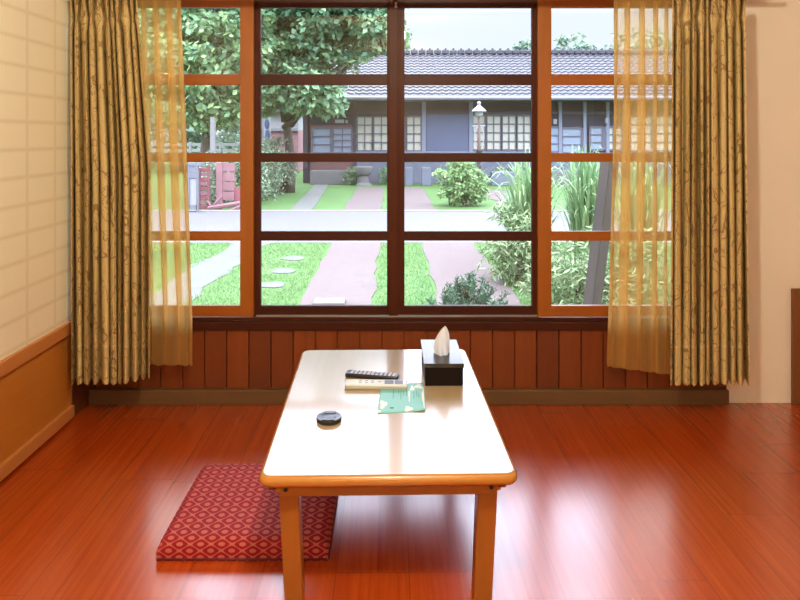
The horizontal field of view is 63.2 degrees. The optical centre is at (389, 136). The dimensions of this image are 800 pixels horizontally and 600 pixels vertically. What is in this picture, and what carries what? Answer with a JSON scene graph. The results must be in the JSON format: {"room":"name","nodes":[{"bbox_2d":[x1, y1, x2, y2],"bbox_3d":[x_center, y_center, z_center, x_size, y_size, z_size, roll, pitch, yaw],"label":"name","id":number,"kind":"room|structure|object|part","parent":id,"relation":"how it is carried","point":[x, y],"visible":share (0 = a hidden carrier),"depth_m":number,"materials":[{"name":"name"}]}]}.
{"room":"living room","nodes":[
{"label":"living room","id":0,"kind":"room"},
{"bbox_2d":[0,0,70,360],"bbox_3d":[-1.586,-0.107,0.380,0.080,2.045,5.560,0,0,0],"label":"wall","id":1,"kind":"structure","parent":0,"point":[35,91],"depth_m":2.82,"materials":[{"name":"ceramic tile"},{"name":"wood"}]},
{"bbox_2d":[0,335,70,463],"bbox_3d":[-1.588,1.155,0.380,0.076,0.430,5.560,0,0,0],"label":"wainscot panel","id":2,"kind":"object","parent":1,"relation":"attached to","point":[34,393],"depth_m":2.83,"materials":[{"name":"brown wood"}]},
{"bbox_2d":[0,321,70,377],"bbox_3d":[-1.578,0.918,0.380,0.096,0.060,5.560,0,0,0],"label":"trim","id":3,"kind":"structure","parent":1,"relation":"attached to","point":[33,349],"depth_m":2.79,"materials":[{"name":"brown wood"}]},
{"bbox_2d":[0,405,74,481],"bbox_3d":[-1.579,1.329,0.380,0.094,0.058,5.560,0,0,0],"label":"baseboard","id":4,"kind":"structure","parent":1,"relation":"attached to","point":[14,460],"depth_m":2.81,"materials":[{"name":"brown wood"}]},
{"bbox_2d":[71,357,90,414],"bbox_3d":[-1.586,0.120,3.265,0.080,2.500,0.210,0,0,0],"label":"trim","id":5,"kind":"structure","parent":1,"relation":"attached to","point":[79,393],"depth_m":3.24,"materials":[{"name":"brown wood"}]},
{"bbox_2d":[0,403,799,599],"bbox_3d":[0.877,1.410,0.485,5.046,0.080,5.970,0,0,0],"label":"floor","id":6,"kind":"structure","parent":0,"point":[605,502],"depth_m":2.38,"materials":[{"name":"laminate"}]},
{"bbox_2d":[156,463,337,560],"bbox_3d":[-0.477,1.335,2.358,0.562,0.070,0.524,0,0,0],"label":"floor cushion","id":7,"kind":"object","parent":6,"relation":"on","point":[226,514],"visible":0.66,"depth_m":2.20,"materials":[{"name":"red fabric"}]},
{"bbox_2d":[259,349,516,599],"bbox_3d":[-0.015,1.160,2.414,0.772,0.419,1.131,0,0,0],"label":"table","id":8,"kind":"object","parent":6,"relation":"on","point":[454,445],"depth_m":2.02,"materials":[{"name":"brown wood"}]},
{"bbox_3d":[-0.292,1.187,1.930,0.073,0.366,0.059,0,0,0],"label":"leg","id":9,"kind":"part","parent":8,"relation":"part of","materials":[{"name":"orange wood"}]},
{"bbox_3d":[-0.208,0.960,2.221,0.086,0.018,0.086,0,0,0],"label":"lens cap","id":10,"kind":"part","parent":8,"relation":"part of","materials":[{"name":"black plastic"}]},
{"bbox_2d":[345,370,398,379],"bbox_3d":[-0.071,0.959,2.616,0.216,0.020,0.046,0,0,11],"label":"remote control","id":11,"kind":"object","parent":8,"relation":"on","point":[350,373],"visible":1,"depth_m":2.60,"materials":[{"name":"black plastic"}]},
{"bbox_2d":[345,379,406,389],"bbox_3d":[-0.054,0.959,2.518,0.241,0.022,0.065,0,0,0],"label":"remote control","id":12,"kind":"object","parent":8,"relation":"on","point":[350,384],"visible":1,"depth_m":2.49,"materials":[{"name":"grey plastic"}]},
{"bbox_2d":[377,383,424,413],"bbox_3d":[0.044,0.966,2.416,0.176,0.006,0.286,0,0,0],"label":"leaflet","id":13,"kind":"object","parent":8,"relation":"on","point":[412,399],"visible":0.92,"depth_m":2.39,"materials":[{"name":"teal paper"}]},
{"bbox_2d":[421,326,463,385],"bbox_3d":[0.210,0.869,2.675,0.155,0.200,0.300,0,0,0],"label":"tissue box","id":14,"kind":"object","parent":8,"relation":"on","point":[441,358],"visible":1,"depth_m":2.56,"materials":[{"name":"black plastic"}]},
{"bbox_3d":[0.210,0.889,2.675,0.155,0.016,0.300,0,0,0],"label":"lid","id":15,"kind":"part","parent":14,"relation":"part of","materials":[{"name":"black paint"}]},
{"bbox_3d":[0.283,1.187,1.943,0.073,0.366,0.059,0,0,0],"label":"leg","id":16,"kind":"part","parent":8,"relation":"part of","materials":[{"name":"orange wood"}]},
{"bbox_2d":[726,0,799,402],"bbox_3d":[0.877,0.320,3.420,5.046,2.900,0.140,0,0,0],"label":"wall","id":17,"kind":"structure","parent":0,"point":[772,26],"depth_m":3.35,"materials":[{"name":"beige paint"}]},
{"bbox_2d":[137,0,254,316],"bbox_3d":[-1.099,0.095,3.365,0.791,1.665,0.030,0,0,0],"label":"window","id":18,"kind":"structure","parent":17,"relation":"in","point":[245,79],"depth_m":3.35,"materials":[{"name":"orange wood"}]},
{"bbox_3d":[-1.100,-0.702,3.365,0.658,0.070,0.028,0,0,0],"label":"rail","id":19,"kind":"part","parent":18,"relation":"part of","materials":[{"name":"orange wood"}]},
{"bbox_3d":[-1.100,0.899,3.365,0.658,0.057,0.028,0,0,0],"label":"rail","id":20,"kind":"part","parent":18,"relation":"part of","materials":[{"name":"orange wood"}]},
{"bbox_2d":[254,0,399,315],"bbox_3d":[-0.333,0.094,3.405,0.774,1.679,0.030,0,0,0],"label":"window","id":21,"kind":"structure","parent":17,"relation":"in","point":[261,79],"depth_m":3.39,"materials":[{"name":"brown wood"}]},
{"bbox_3d":[-0.345,0.907,3.405,0.664,0.052,0.028,0,0,0],"label":"rail","id":22,"kind":"part","parent":21,"relation":"part of","materials":[{"name":"brown wood"}]},
{"bbox_3d":[-0.345,-0.711,3.405,0.664,0.070,0.028,0,0,0],"label":"rail","id":23,"kind":"part","parent":21,"relation":"part of","materials":[{"name":"brown wood"}]},
{"bbox_2d":[389,0,397,315],"bbox_3d":[0.018,0.100,3.385,0.047,1.661,0.014,0,0,0],"label":"trim","id":24,"kind":"structure","parent":17,"relation":"attached to","point":[393,12],"depth_m":3.38,"materials":[{"name":"brown wood"}]},
{"bbox_2d":[256,315,537,316],"bbox_3d":[0.039,0.931,3.385,1.469,0.009,0.014,0,0,0],"label":"trim","id":25,"kind":"structure","parent":17,"relation":"attached to","point":[256,315],"depth_m":3.38,"materials":[{"name":"metal"}]},
{"bbox_2d":[91,330,725,387],"bbox_3d":[0.095,1.159,3.381,3.283,0.422,0.058,0,0,0],"label":"boards","id":26,"kind":"object","parent":17,"relation":"attached to","point":[220,358],"visible":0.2,"depth_m":3.35,"materials":[{"name":"brown wood"}]},
{"bbox_2d":[89,388,728,404],"bbox_3d":[0.096,1.333,3.337,3.275,0.075,0.034,0,0,0],"label":"baseboard","id":27,"kind":"structure","parent":17,"relation":"attached to","point":[97,396],"depth_m":3.32,"materials":[{"name":"brown wood"}]},
{"bbox_2d":[150,316,670,329],"bbox_3d":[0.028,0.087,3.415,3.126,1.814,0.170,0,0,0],"label":"trim","id":28,"kind":"structure","parent":17,"relation":"attached to","point":[198,323],"depth_m":3.34,"materials":[{"name":"brown wood"}]},
{"bbox_2d":[400,0,536,314],"bbox_3d":[0.391,0.094,3.406,0.782,1.680,0.030,0,0,0],"label":"window","id":29,"kind":"structure","parent":17,"relation":"in","point":[405,79],"depth_m":3.39,"materials":[{"name":"brown wood"}]},
{"bbox_3d":[0.408,0.908,3.406,0.669,0.052,0.028,0,0,0],"label":"rail","id":30,"kind":"part","parent":29,"relation":"part of","materials":[{"name":"brown wood"}]},
{"bbox_3d":[0.408,-0.711,3.406,0.669,0.070,0.028,0,0,0],"label":"rail","id":31,"kind":"part","parent":29,"relation":"part of","materials":[{"name":"brown wood"}]},
{"bbox_2d":[537,0,671,316],"bbox_3d":[1.157,0.095,3.365,0.788,1.665,0.030,0,0,0],"label":"window","id":32,"kind":"structure","parent":17,"relation":"in","point":[545,79],"depth_m":3.35,"materials":[{"name":"orange wood"}]},
{"bbox_3d":[1.158,0.899,3.365,0.656,0.057,0.028,0,0,0],"label":"rail","id":33,"kind":"part","parent":32,"relation":"part of","materials":[{"name":"orange wood"}]},
{"bbox_3d":[1.158,-0.702,3.365,0.656,0.070,0.028,0,0,0],"label":"rail","id":34,"kind":"part","parent":32,"relation":"part of","materials":[{"name":"orange wood"}]},
{"bbox_2d":[791,288,799,403],"bbox_3d":[2.682,1.074,3.339,1.235,0.591,0.022,0,0,0],"label":"trim","id":35,"kind":"structure","parent":17,"relation":"attached to","point":[795,292],"depth_m":3.33,"materials":[{"name":"brown wood"}]},
{"bbox_3d":[0.157,-0.711,3.225,3.386,0.034,0.250,0,0,0],"label":"rail","id":36,"kind":"object","parent":17,"relation":"attached to","visible":0},
{"bbox_2d":[70,0,149,384],"bbox_3d":[-1.328,0.250,3.092,0.401,1.830,0.104,0,0,0],"label":"drape","id":37,"kind":"object","parent":36,"relation":"hanging from","point":[110,169],"visible":1,"depth_m":3.07,"materials":[{"name":"gold patterned fabric"}]},
{"bbox_2d":[141,0,191,365],"bbox_3d":[-1.119,0.226,3.240,0.284,1.812,0.056,0,0,0],"label":"sheer curtain","id":38,"kind":"object","parent":36,"relation":"hanging from","point":[173,133],"visible":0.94,"depth_m":3.23,"materials":[{"name":"yellow fabric"}]},
{"bbox_2d":[607,0,668,373],"bbox_3d":[1.239,0.250,3.240,0.334,1.860,0.066,0,0,0],"label":"sheer curtain","id":39,"kind":"object","parent":36,"relation":"hanging from","point":[626,117],"visible":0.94,"depth_m":3.23,"materials":[{"name":"sheer golden fabric"}]},
{"bbox_2d":[670,0,748,385],"bbox_3d":[1.514,0.250,3.084,0.398,1.830,0.105,0,0,0],"label":"drape","id":40,"kind":"object","parent":36,"relation":"hanging from","point":[710,291],"visible":1,"depth_m":3.06,"materials":[{"name":"gold patterned fabric"}]},
{"label":"outside","id":41,"kind":"structure","parent":0,"visible":0},
{"bbox_2d":[152,148,670,304],"bbox_3d":[0.000,1.920,56.750,120.000,0.300,106.500,0,0,0],"label":"ground","id":42,"kind":"structure","parent":41,"point":[335,197],"depth_m":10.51,"materials":[{"name":"green plant"}]},
{"bbox_2d":[138,16,201,167],"bbox_3d":[-16.018,-2.516,37.769,10.667,9.395,8.838,0,0,0],"label":"tree","id":43,"kind":"object","parent":42,"relation":"on","point":[166,135],"visible":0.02,"depth_m":38.58,"materials":[{"name":"green plant"}]},
{"bbox_2d":[150,93,236,171],"bbox_3d":[-10.469,-0.735,32.980,5.766,5.039,4.412,0,0,-15],"label":"tree","id":44,"kind":"object","parent":42,"relation":"on","point":[190,133],"visible":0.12,"depth_m":32.55,"materials":[{"name":"green plant"}]},
{"bbox_2d":[151,142,239,186],"bbox_3d":[-6.617,0.974,23.020,3.751,1.593,0.080,0,0,0],"label":"fence","id":45,"kind":"object","parent":42,"relation":"on","point":[190,144],"visible":0.13,"depth_m":23.00,"materials":[{"name":"white paint"}]},
{"bbox_3d":[-8.139,0.974,23.020,0.080,1.593,0.080,0,0,0],"label":"post","id":46,"kind":"part","parent":45,"relation":"part of","materials":[{"name":"white paint"}]},
{"bbox_3d":[-6.617,0.478,23.025,3.751,0.106,0.050,0,0,0],"label":"rail","id":47,"kind":"part","parent":45,"relation":"part of","materials":[{"name":"white paint"}]},
{"bbox_3d":[-6.617,0.265,23.025,3.751,0.106,0.050,0,0,0],"label":"rail","id":48,"kind":"part","parent":45,"relation":"part of","materials":[{"name":"white paint"}]},
{"bbox_2d":[187,162,204,211],"bbox_3d":[-4.619,1.228,15.350,0.398,1.239,0.300,0,0,0],"label":"gate post","id":49,"kind":"object","parent":42,"relation":"on","point":[193,167],"visible":0.8,"depth_m":15.20,"materials":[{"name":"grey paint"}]},
{"bbox_2d":[138,9,285,176],"bbox_3d":[-5.389,-2.068,18.461,5.257,7.728,4.200,0,0,-12],"label":"broadleaf tree","id":50,"kind":"object","parent":42,"relation":"on","point":[210,37],"visible":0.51,"depth_m":17.49,"materials":[{"name":"green plant"}]},
{"bbox_2d":[150,242,274,304],"bbox_3d":[-2.401,1.790,8.232,0.781,0.060,5.289,0,0,2],"label":"garden path","id":51,"kind":"structure","parent":42,"relation":"on","point":[208,270],"depth_m":8.44,"materials":[{"name":"concrete"}]},
{"bbox_2d":[210,117,215,201],"bbox_3d":[-4.684,0.620,17.200,0.120,2.299,0.120,0,0,0],"label":"post","id":52,"kind":"object","parent":42,"relation":"on","point":[212,119],"visible":0.54,"depth_m":17.14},
{"bbox_2d":[188,95,239,152],"bbox_3d":[-10.822,-1.602,44.972,8.560,7.250,6.876,0,0,0],"label":"tree","id":53,"kind":"object","parent":42,"relation":"on","point":[234,137],"visible":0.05,"depth_m":43.43,"materials":[{"name":"green plant"}]},
{"bbox_2d":[199,162,239,209],"bbox_3d":[-4.102,1.273,15.776,1.070,1.306,0.349,0,0,0],"label":"barrier","id":54,"kind":"object","parent":42,"relation":"on","point":[221,186],"visible":0.92,"depth_m":15.80,"materials":[{"name":"paint"}]},
{"bbox_3d":[-4.501,1.292,15.730,0.273,1.232,0.060,0,0,0],"label":"upright frame","id":55,"kind":"part","parent":54,"relation":"part of","materials":[{"name":"red paint"}]},
{"bbox_3d":[-4.157,1.222,15.850,0.146,1.203,0.100,0,0,0],"label":"post","id":56,"kind":"part","parent":54,"relation":"part of","materials":[{"name":"pink paint"}]},
{"bbox_3d":[-3.828,1.125,15.925,0.049,0.978,0.050,0,0,0],"label":"post","id":57,"kind":"part","parent":54,"relation":"part of","materials":[{"name":"pink paint"}]},
{"bbox_3d":[-3.688,1.407,15.925,0.232,0.367,0.050,0,0,0],"label":"panel","id":58,"kind":"part","parent":54,"relation":"part of","materials":[{"name":"red paint"}]},
{"bbox_2d":[199,135,301,204],"bbox_3d":[-4.048,0.906,19.675,2.418,1.945,7.309,0,0,4],"label":"hedge","id":59,"kind":"object","parent":42,"relation":"on","point":[276,173],"visible":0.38,"depth_m":18.45,"materials":[{"name":"green plant"}]},
{"bbox_2d":[262,117,270,142],"bbox_3d":[-4.947,0.435,26.005,0.334,2.670,0.079,0,0,0],"label":"banner sign","id":60,"kind":"object","parent":42,"relation":"on","point":[266,124],"visible":0.77,"depth_m":26.00,"materials":[{"name":"white paint"}]},
{"bbox_2d":[239,108,302,171],"bbox_3d":[-6.143,0.150,34.500,3.545,3.239,4.000,0,0,0],"label":"outbuilding","id":61,"kind":"structure","parent":42,"relation":"on","point":[276,129],"depth_m":33.00,"materials":[{"name":"pink paint"}]},
{"bbox_2d":[262,281,283,287],"bbox_3d":[-1.412,1.774,7.756,0.301,0.032,0.310,0,0,0],"label":"stepping stone","id":62,"kind":"object","parent":42,"relation":"on","point":[278,284],"visible":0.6,"depth_m":7.75,"materials":[{"name":"stone"}]},
{"bbox_2d":[272,268,295,273],"bbox_3d":[-1.392,1.774,8.564,0.305,0.032,0.331,0,0,0],"label":"stepping stone","id":63,"kind":"object","parent":42,"relation":"on","point":[278,270],"visible":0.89,"depth_m":8.50,"materials":[{"name":"stone"}]},
{"bbox_2d":[280,256,303,260],"bbox_3d":[-1.394,1.774,9.447,0.303,0.032,0.325,0,0,20],"label":"stepping stone","id":64,"kind":"object","parent":42,"relation":"on","point":[288,258],"visible":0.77,"depth_m":9.40,"materials":[{"name":"stone"}]},
{"bbox_2d":[291,184,328,209],"bbox_3d":[-2.340,1.789,19.965,0.576,0.062,8.904,0,0,-3],"label":"path","id":65,"kind":"structure","parent":42,"relation":"on","point":[309,201],"depth_m":18.58,"materials":[{"name":"concrete"}]},
{"bbox_2d":[232,9,412,192],"bbox_3d":[-2.665,-2.359,20.445,5.500,8.326,6.012,0,0,-32],"label":"broadleaf tree","id":66,"kind":"object","parent":42,"relation":"on","point":[313,38],"visible":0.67,"depth_m":19.26,"materials":[{"name":"green plant"}]},
{"bbox_3d":[-2.665,-3.474,20.445,5.500,6.097,6.012,0,0,-32],"label":"crown","id":67,"kind":"part","parent":66,"relation":"part of","materials":[{"name":"green plant"}]},
{"bbox_2d":[299,242,380,304],"bbox_3d":[-0.577,1.789,7.530,0.854,0.062,6.660,0,0,0],"label":"garden path","id":68,"kind":"structure","parent":42,"relation":"on","point":[347,270],"depth_m":8.25,"materials":[{"name":"concrete"}]},
{"bbox_2d":[312,298,345,304],"bbox_3d":[-0.639,1.745,6.858,0.335,0.050,0.220,0,0,0],"label":"stone slab","id":69,"kind":"object","parent":68,"relation":"on","point":[317,301],"visible":0.77,"depth_m":6.80,"materials":[{"name":"white stone"}]},
{"bbox_2d":[343,166,359,184],"bbox_3d":[-1.412,1.468,24.201,0.717,0.801,0.717,0,0,0],"label":"shrub","id":70,"kind":"object","parent":42,"relation":"on","point":[352,170],"visible":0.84,"depth_m":24.03,"materials":[{"name":"green plant"}]},
{"bbox_2d":[355,166,372,185],"bbox_3d":[-0.944,1.420,23.600,0.680,0.700,0.663,0,0,0],"label":"stone planter","id":71,"kind":"object","parent":42,"relation":"on","point":[363,172],"visible":1,"depth_m":23.41,"materials":[{"name":"grey stone"}]},
{"bbox_2d":[355,166,372,174],"bbox_3d":[-0.944,1.220,23.600,0.680,0.300,0.663,0,0,0],"label":"bowl","id":72,"kind":"object","parent":71,"relation":"on","point":[360,170],"depth_m":23.35,"materials":[{"name":"stone"}]},
{"bbox_2d":[344,188,384,209],"bbox_3d":[-0.661,1.789,19.065,0.993,0.062,7.070,0,0,0],"label":"track","id":73,"kind":"object","parent":42,"relation":"on","point":[363,198],"visible":0.8,"depth_m":18.00,"materials":[{"name":"brick"}]},
{"bbox_2d":[377,166,386,184],"bbox_3d":[-0.050,1.435,24.177,0.795,0.756,0.756,0,0,-15],"label":"shrub","id":74,"kind":"object","parent":42,"relation":"on","point":[383,180],"visible":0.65,"depth_m":24.09,"materials":[{"name":"green plant"}]},
{"bbox_2d":[405,167,411,185],"bbox_3d":[0.680,1.437,23.575,0.257,0.667,0.250,0,0,0],"label":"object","id":75,"kind":"object","parent":42,"relation":"on","point":[408,170],"visible":1,"depth_m":23.45,"materials":[{"name":"grey stone"}]},
{"bbox_2d":[153,210,669,211],"bbox_3d":[0.000,1.805,15.440,120.000,0.130,0.180,0,0,0],"label":"kerb","id":76,"kind":"object","parent":42,"relation":"on","point":[153,210],"depth_m":15.39,"materials":[{"name":"grey concrete"}]},
{"bbox_2d":[154,241,670,242],"bbox_3d":[0.000,1.812,10.930,120.000,0.115,0.140,0,0,0],"label":"kerb","id":77,"kind":"object","parent":42,"relation":"on","point":[154,241],"depth_m":10.92,"materials":[{"name":"grey concrete"}]},
{"bbox_2d":[404,188,436,209],"bbox_3d":[0.731,1.789,19.065,0.858,0.062,7.070,0,0,0],"label":"track","id":78,"kind":"object","parent":42,"relation":"on","point":[414,198],"visible":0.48,"depth_m":18.00,"materials":[{"name":"brick"}]},
{"bbox_2d":[421,167,430,185],"bbox_3d":[1.305,1.437,23.575,0.331,0.667,0.250,0,0,0],"label":"stone block","id":79,"kind":"object","parent":42,"relation":"on","point":[425,171],"visible":1,"depth_m":23.45,"materials":[{"name":"grey stone"}]},
{"bbox_2d":[432,162,489,206],"bbox_3d":[1.846,1.187,16.749,1.493,1.296,1.246,0,0,-12],"label":"round bush","id":80,"kind":"object","parent":42,"relation":"on","point":[464,183],"visible":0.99,"depth_m":16.52,"materials":[{"name":"green plant"}]},
{"bbox_2d":[421,270,510,304],"bbox_3d":[0.565,1.441,5.292,1.273,0.678,0.882,0,0,0],"label":"bush","id":81,"kind":"object","parent":42,"relation":"on","point":[467,296],"visible":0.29,"depth_m":5.27,"materials":[{"name":"green plant"}]},
{"bbox_2d":[422,242,519,304],"bbox_3d":[0.950,1.789,7.530,0.920,0.062,6.660,0,0,0],"label":"track","id":82,"kind":"object","parent":42,"relation":"on","point":[446,260],"visible":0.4,"depth_m":8.82,"materials":[{"name":"concrete"}]},
{"bbox_2d":[472,101,485,170],"bbox_3d":[3.095,0.263,22.600,0.500,3.014,0.500,0,0,0],"label":"garden lamp","id":83,"kind":"object","parent":42,"relation":"on","point":[478,110],"visible":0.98,"depth_m":22.55,"materials":[{"name":"white metal"}]},
{"bbox_3d":[3.095,-1.019,22.600,0.500,0.270,0.500,0,0,0],"label":"lamp shade","id":84,"kind":"part","parent":83,"relation":"part of","materials":[{"name":"white paint"}]},
{"bbox_3d":[3.095,-0.824,22.600,0.300,0.300,0.300,0,0,0],"label":"globe","id":85,"kind":"part","parent":83,"relation":"part of","materials":[{"name":"white glass"}]},
{"bbox_2d":[303,48,671,184],"bbox_3d":[5.892,-1.048,28.343,19.876,5.636,9.115,0,0,0],"label":"house","id":86,"kind":"structure","parent":42,"relation":"on","point":[437,118],"depth_m":24.97,"materials":[{"name":"grey roof tile"},{"name":"blue grey painted plaster"},{"name":"window glass"}]},
{"bbox_3d":[-3.233,-0.115,24.960,0.146,2.605,0.120,0,0,0],"label":"post","id":87,"kind":"part","parent":86,"relation":"part of","materials":[{"name":"wood"}]},
{"bbox_3d":[-2.258,0.423,24.995,1.633,1.768,0.030,0,0,0],"label":"door","id":88,"kind":"part","parent":86,"relation":"part of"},
{"bbox_3d":[-1.356,-0.115,24.960,0.146,2.605,0.120,0,0,0],"label":"post","id":89,"kind":"part","parent":86,"relation":"part of","materials":[{"name":"brown wood"}]},
{"bbox_3d":[1.302,-0.345,24.960,0.153,2.145,0.120,0,0,0],"label":"post","id":90,"kind":"part","parent":86,"relation":"part of","materials":[{"name":"grey wood"}]},
{"bbox_2d":[426,114,468,150],"bbox_3d":[2.227,-0.173,24.985,1.651,1.459,0.050,0,0,0],"label":"shutter","id":91,"kind":"object","parent":86,"relation":"hanging from","point":[444,132],"depth_m":24.96,"materials":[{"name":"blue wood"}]},
{"bbox_3d":[3.107,-0.345,24.960,0.146,2.145,0.120,0,0,0],"label":"post","id":92,"kind":"part","parent":86,"relation":"part of","materials":[{"name":"grey wood"}]},
{"bbox_3d":[6.532,-0.172,24.960,0.123,2.490,0.120,0,0,0],"label":"post","id":93,"kind":"part","parent":86,"relation":"part of","materials":[{"name":"grey wood"}]},
{"bbox_3d":[7.470,-0.172,24.960,0.123,2.490,0.120,0,0,0],"label":"post","id":94,"kind":"part","parent":86,"relation":"part of","materials":[{"name":"grey wood"}]},
{"bbox_3d":[8.351,-0.172,24.960,0.123,2.490,0.120,0,0,0],"label":"post","id":95,"kind":"part","parent":86,"relation":"part of","materials":[{"name":"grey wood"}]},
{"bbox_2d":[477,190,515,205],"bbox_3d":[3.319,1.789,19.050,0.997,0.062,4.900,0,0,0],"label":"track","id":96,"kind":"object","parent":42,"relation":"on","point":[493,196],"visible":0.21,"depth_m":19.53,"materials":[{"name":"brick"}]},
{"bbox_2d":[479,189,514,254],"bbox_3d":[1.905,1.247,9.758,1.236,1.046,1.218,0,0,0],"label":"leaf plant","id":97,"kind":"object","parent":42,"relation":"on","point":[508,199],"visible":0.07,"depth_m":9.77,"materials":[{"name":"green plant"}]},
{"bbox_2d":[487,167,512,178],"bbox_3d":[4.255,1.470,24.181,1.420,0.775,0.846,0,0,0],"label":"shrub","id":98,"kind":"object","parent":42,"relation":"on","point":[500,168],"visible":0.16,"depth_m":24.11,"materials":[{"name":"green plant"}]},
{"bbox_2d":[485,147,530,250],"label":"leaf plant","id":99,"kind":"object","parent":42,"relation":"on","point":[522,187],"depth_m":8.09,"materials":[{"name":"green plant"}]},
{"bbox_2d":[491,171,530,185],"bbox_3d":[4.486,1.510,23.575,1.618,0.520,0.250,0,0,0],"label":"stone block","id":100,"kind":"object","parent":42,"relation":"on","point":[501,177],"visible":0.48,"depth_m":23.45,"materials":[{"name":"grey stone"}]},
{"bbox_2d":[512,38,530,50],"bbox_3d":[9.255,-2.475,44.041,2.645,8.525,2.277,0,0,0],"label":"tree","id":101,"kind":"object","parent":42,"relation":"on","point":[527,45],"visible":0.17,"depth_m":43.65,"materials":[{"name":"green plant"}]},
{"bbox_2d":[476,201,573,294],"bbox_3d":[1.633,1.326,7.825,1.054,1.107,1.291,0,0,-17],"label":"shrub","id":102,"kind":"object","parent":42,"relation":"on","point":[517,273],"visible":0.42,"depth_m":7.75,"materials":[{"name":"green plant"}]},
{"bbox_2d":[551,162,579,225],"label":"leaf plant","id":103,"kind":"object","parent":42,"relation":"on","point":[552,183],"depth_m":8.08,"materials":[{"name":"green plant"}]},
{"bbox_2d":[552,32,599,49],"bbox_3d":[11.837,-2.542,41.914,4.277,8.643,3.702,0,0,-43],"label":"tree","id":104,"kind":"object","parent":42,"relation":"on","point":[564,39],"visible":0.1,"depth_m":41.62,"materials":[{"name":"green plant"}]},
{"bbox_2d":[551,142,620,266],"bbox_3d":[2.541,0.914,8.644,1.364,1.711,1.561,0,0,-15],"label":"leaf plant","id":105,"kind":"object","parent":42,"relation":"on","point":[585,197],"visible":0.47,"depth_m":8.44,"materials":[{"name":"green plant"}]},
{"bbox_2d":[517,222,670,304],"bbox_3d":[2.162,1.355,6.422,1.772,1.038,1.184,0,0,20],"label":"shrub","id":106,"kind":"object","parent":42,"relation":"on","point":[579,276],"visible":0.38,"depth_m":6.29,"materials":[{"name":"green plant"}]},
{"bbox_2d":[583,162,612,304],"bbox_3d":[1.357,0.948,4.300,0.314,1.657,0.113,0,0,0],"label":"post","id":107,"kind":"object","parent":42,"relation":"on","point":[598,253],"visible":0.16,"depth_m":4.27,"materials":[{"name":"grey wood"}]},
{"bbox_2d":[581,150,670,286],"bbox_3d":[2.945,0.961,7.758,1.483,1.618,1.406,0,0,0],"label":"leaf plant","id":108,"kind":"object","parent":42,"relation":"on","point":[633,183],"visible":0.33,"depth_m":7.66,"materials":[{"name":"green plant"}]},
{"bbox_2d":[604,27,671,49],"bbox_3d":[16.174,-2.658,41.999,5.707,8.872,4.221,0,0,19],"label":"tree","id":109,"kind":"object","parent":42,"relation":"on","point":[660,34],"visible":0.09,"depth_m":41.02,"materials":[{"name":"green plant"}]},
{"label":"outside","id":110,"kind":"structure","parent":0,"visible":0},
{"bbox_2d":[153,212,670,230],"bbox_3d":[0.000,1.817,13.175,120.000,0.106,4.350,0,0,0],"label":"road","id":111,"kind":"structure","parent":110,"point":[198,221],"depth_m":13.41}
]}

